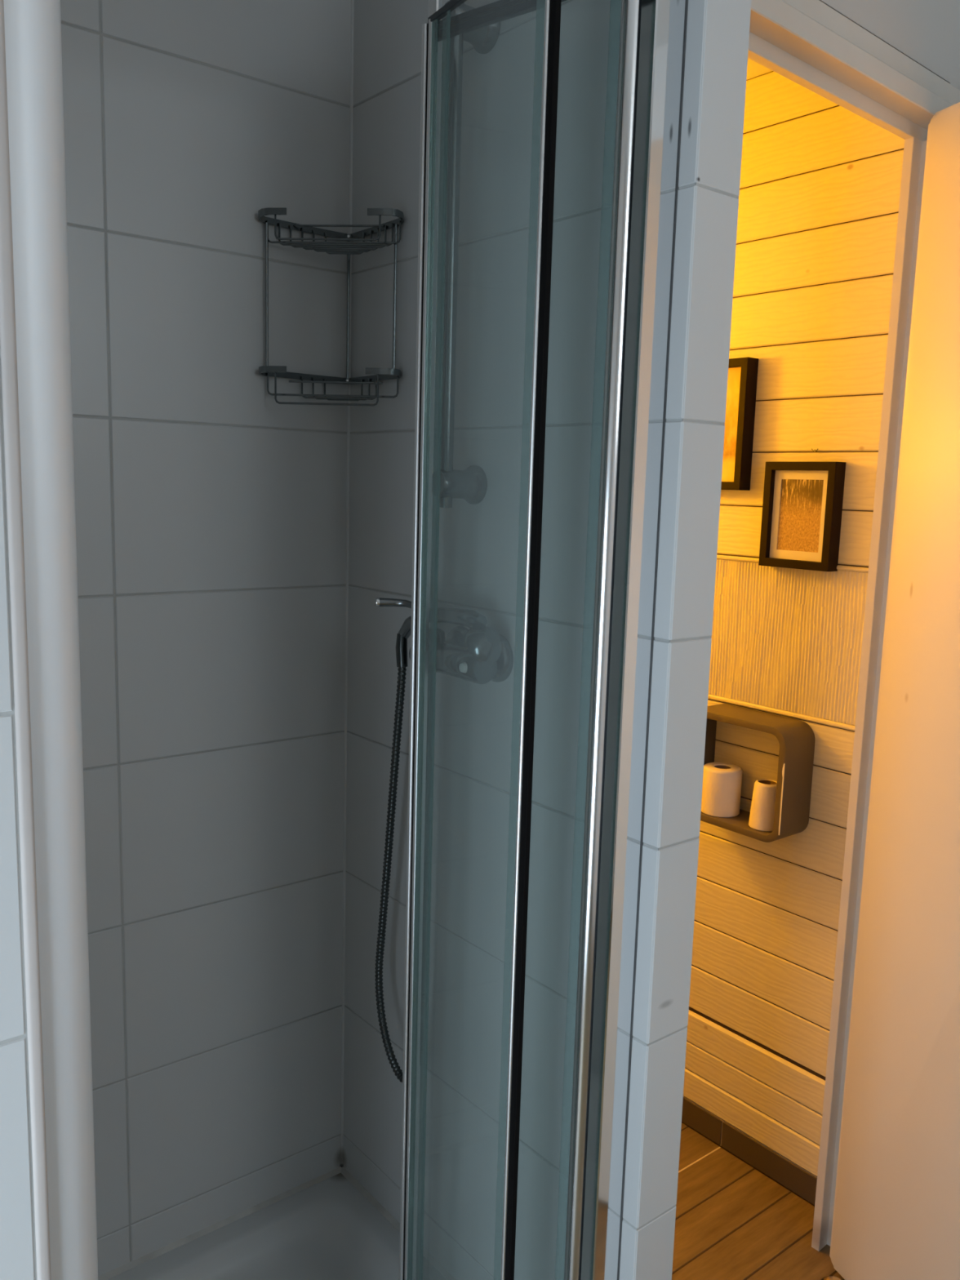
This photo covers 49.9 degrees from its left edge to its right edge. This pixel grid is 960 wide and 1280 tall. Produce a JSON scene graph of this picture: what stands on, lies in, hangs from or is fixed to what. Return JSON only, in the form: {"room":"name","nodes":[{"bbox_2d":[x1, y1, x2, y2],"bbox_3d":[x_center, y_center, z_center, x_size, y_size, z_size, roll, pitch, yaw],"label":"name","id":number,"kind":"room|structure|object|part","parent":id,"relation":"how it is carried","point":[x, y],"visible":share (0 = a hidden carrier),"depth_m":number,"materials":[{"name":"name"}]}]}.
{"room":"bathroom","nodes":[
{"label":"bathroom","id":0,"kind":"room"},
{"bbox_2d":[60,0,354,1275],"bbox_3d":[-0.564,-0.010,1.520,0.801,2.441,0.103,-5,11,-39],"label":"wall","id":1,"kind":"structure","parent":0,"point":[212,512],"depth_m":1.58,"materials":[{"name":"grey tile"}]},
{"bbox_2d":[257,207,404,405],"bbox_3d":[-0.224,-0.495,1.544,0.166,0.282,0.161,-5,11,-39],"label":"shower caddy","id":2,"kind":"object","parent":1,"relation":"attached to","point":[348,247],"visible":1,"depth_m":1.56,"materials":[{"name":"silver metal"}]},
{"bbox_3d":[-0.321,-0.517,1.555,0.004,0.214,0.004,-5,11,-39],"label":"rod","id":3,"kind":"part","parent":2,"relation":"part of","materials":[{"name":"silver metal"}]},
{"bbox_3d":[-0.210,-0.528,1.646,0.004,0.214,0.004,-5,11,-39],"label":"rod","id":4,"kind":"part","parent":2,"relation":"part of","materials":[{"name":"silver metal"}]},
{"bbox_3d":[-0.127,-0.510,1.543,0.004,0.214,0.004,-5,11,-39],"label":"rod","id":5,"kind":"part","parent":2,"relation":"part of","materials":[{"name":"silver metal"}]},
{"bbox_2d":[0,0,751,1279],"bbox_3d":[-0.407,0.109,0.758,1.676,2.441,0.102,-5,11,-39],"label":"wall","id":6,"kind":"structure","parent":0,"point":[727,22],"depth_m":1.17,"materials":[{"name":"grey tile"}]},
{"bbox_2d":[0,0,51,1279],"bbox_3d":[-0.338,0.111,0.762,0.010,2.441,0.022,-5,11,-39],"label":"trim","id":7,"kind":"structure","parent":6,"relation":"attached to","point":[7,313],"depth_m":0.74,"materials":[{"name":"white plastic"}]},
{"bbox_2d":[342,0,738,1279],"bbox_3d":[0.026,0.012,1.488,0.076,2.441,0.700,-5,11,-39],"label":"wall partition","id":8,"kind":"structure","parent":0,"point":[477,552],"depth_m":1.44,"materials":[{"name":"grey tile"}]},
{"bbox_2d":[374,607,502,1082],"bbox_3d":[-0.067,0.318,1.506,0.056,0.746,0.248,-5,11,-39],"label":"shower","id":9,"kind":"object","parent":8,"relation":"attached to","point":[482,642],"visible":0.77,"depth_m":1.51,"materials":[{"name":"silver metal"}]},
{"bbox_3d":[-0.057,-0.020,1.446,0.023,0.059,0.174,-6,11,-42],"label":"handle","id":10,"kind":"part","parent":9,"relation":"part of","materials":[{"name":"silver metal"}]},
{"bbox_2d":[374,597,513,684],"bbox_3d":[-0.054,0.001,1.437,0.111,0.108,0.183,-5,11,-39],"label":"shower mixer","id":11,"kind":"object","parent":8,"relation":"attached to","point":[450,655],"visible":0.73,"depth_m":1.41,"materials":[{"name":"silver metal"}]},
{"bbox_3d":[-0.111,-0.033,1.466,0.069,0.053,0.023,3,9,12],"label":"lever","id":12,"kind":"part","parent":11,"relation":"part of","materials":[{"name":"silver metal"}]},
{"bbox_2d":[431,0,500,507],"bbox_3d":[-0.024,-0.509,1.376,0.066,0.660,0.054,-5,11,-39],"label":"slide rail","id":13,"kind":"object","parent":8,"relation":"attached to","point":[469,484],"visible":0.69,"depth_m":1.36,"materials":[{"name":"silver metal"}]},
{"bbox_3d":[-0.038,-0.508,1.365,0.019,0.660,0.019,-5,11,-39],"label":"rail","id":14,"kind":"part","parent":13,"relation":"part of","materials":[{"name":"silver metal"}]},
{"bbox_2d":[671,1121,844,1279],"bbox_3d":[-0.029,1.326,1.150,2.580,0.060,3.900,-5,11,-39],"label":"floor","id":15,"kind":"structure","parent":0,"point":[734,1221],"depth_m":2.07,"materials":[{"name":"brown wood"}]},
{"bbox_2d":[97,1166,456,1279],"bbox_3d":[-0.307,1.139,1.412,0.699,0.218,0.698,-5,11,-39],"label":"shower tray","id":16,"kind":"object","parent":15,"relation":"on","point":[328,1226],"visible":1,"depth_m":1.72,"materials":[{"name":"white ceramic"}]},
{"bbox_2d":[3,0,688,1279],"bbox_3d":[-0.174,0.136,1.130,0.699,1.870,0.352,-5,11,-39],"label":"shower door","id":17,"kind":"structure","parent":16,"relation":"on","point":[653,33],"depth_m":1.14,"materials":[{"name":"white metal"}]},
{"bbox_2d":[821,1275,841,1279],"bbox_3d":[0.654,1.191,1.901,0.052,0.023,0.052,-5,11,-39],"label":"door stop","id":18,"kind":"object","parent":15,"relation":"on","point":[828,1277],"visible":1,"depth_m":1.91,"materials":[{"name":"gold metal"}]},
{"bbox_2d":[746,57,772,79],"bbox_3d":[-0.047,-1.228,2.145,0.806,0.147,1.669,-5,11,-39],"label":"ceiling","id":19,"kind":"structure","parent":0,"point":[754,69],"depth_m":2.02,"materials":[{"name":"white paint"}]},
{"bbox_2d":[683,71,904,1176],"bbox_3d":[0.268,-0.146,2.592,0.106,2.441,1.670,-5,11,-39],"label":"wall","id":20,"kind":"structure","parent":0,"point":[820,183],"depth_m":2.08,"materials":[{"name":"painted wood planks"},{"name":"textured wallpaper"},{"name":"brown ceramic tile"}]},
{"bbox_2d":[720,356,758,490],"bbox_3d":[0.483,-0.454,2.186,0.035,0.265,0.211,-5,11,-39],"label":"framed picture","id":21,"kind":"object","parent":20,"relation":"attached to","point":[742,380],"visible":0.44,"depth_m":2.11,"materials":[{"name":"brown wood"}]},
{"bbox_2d":[721,367,741,481],"bbox_3d":[0.480,-0.453,2.184,0.001,0.232,0.178,-5,11,-39],"label":"print","id":22,"kind":"object","parent":21,"relation":"attached to","point":[731,461],"depth_m":2.13},
{"bbox_2d":[681,1095,817,1204],"bbox_3d":[0.196,1.033,2.738,0.010,0.062,1.666,-5,11,-39],"label":"baseboard","id":23,"kind":"structure","parent":20,"relation":"attached to","point":[758,1155],"depth_m":2.25,"materials":[{"name":"wood"}]},
{"bbox_2d":[700,703,814,842],"bbox_3d":[0.547,0.270,2.137,0.100,0.235,0.258,-5,11,-39],"label":"box shelf","id":24,"kind":"object","parent":20,"relation":"attached to","point":[796,738],"visible":0.62,"depth_m":2.05,"materials":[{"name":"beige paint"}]},
{"bbox_2d":[701,762,742,817],"bbox_3d":[0.510,0.316,2.182,0.082,0.099,0.082,-5,11,-39],"label":"toilet roll","id":25,"kind":"object","parent":24,"relation":"in","point":[722,781],"visible":0.96,"depth_m":2.15,"materials":[{"name":"paper"}]},
{"bbox_2d":[748,778,777,831],"bbox_3d":[0.580,0.334,2.091,0.063,0.095,0.063,-5,11,-39],"label":"toilet roll","id":26,"kind":"object","parent":24,"relation":"in","point":[762,816],"visible":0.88,"depth_m":2.07,"materials":[{"name":"paper"}]},
{"bbox_3d":[0.230,-0.086,2.572,0.003,0.295,1.666,-5,11,-39],"label":"ridged panel","id":27,"kind":"part","parent":20,"relation":"part of","materials":[{"name":"wood"}]},
{"bbox_2d":[758,462,845,571],"bbox_3d":[0.631,-0.245,2.027,0.033,0.208,0.159,-5,11,-39],"label":"framed picture","id":28,"kind":"object","parent":20,"relation":"attached to","point":[802,502],"visible":1,"depth_m":2.02,"materials":[{"name":"brown wood"}]},
{"bbox_2d":[777,479,823,552],"bbox_3d":[0.629,-0.245,2.026,0.001,0.144,0.099,-5,11,-39],"label":"print","id":29,"kind":"object","parent":28,"relation":"attached to","point":[800,502],"depth_m":2.02,"materials":[{"name":"brown paper"}]},
{"bbox_2d":[819,0,959,88],"bbox_3d":[0.600,-1.062,1.562,1.120,0.307,0.060,-6,11,-42],"label":"wall","id":30,"kind":"structure","parent":0,"point":[927,32],"depth_m":1.62,"materials":[{"name":"paint"}]},
{"bbox_3d":[0.855,0.114,2.002,0.343,2.134,0.078,-5,11,-39],"label":"wall","id":31,"kind":"structure","parent":0,"visible":0},
{"bbox_2d":[747,0,959,1251],"bbox_3d":[0.455,0.161,1.621,0.832,2.132,0.055,-6,11,-42],"label":"trim","id":32,"kind":"structure","parent":31,"relation":"attached to","point":[809,43],"depth_m":1.75,"materials":[{"name":"beige paint"}]},
{"bbox_2d":[829,102,959,1279],"bbox_3d":[0.827,0.222,1.482,0.040,2.042,0.700,-1,9,-20],"label":"door","id":33,"kind":"structure","parent":31,"relation":"in","point":[896,1216],"depth_m":1.71,"materials":[{"name":"white wood"}]}
]}

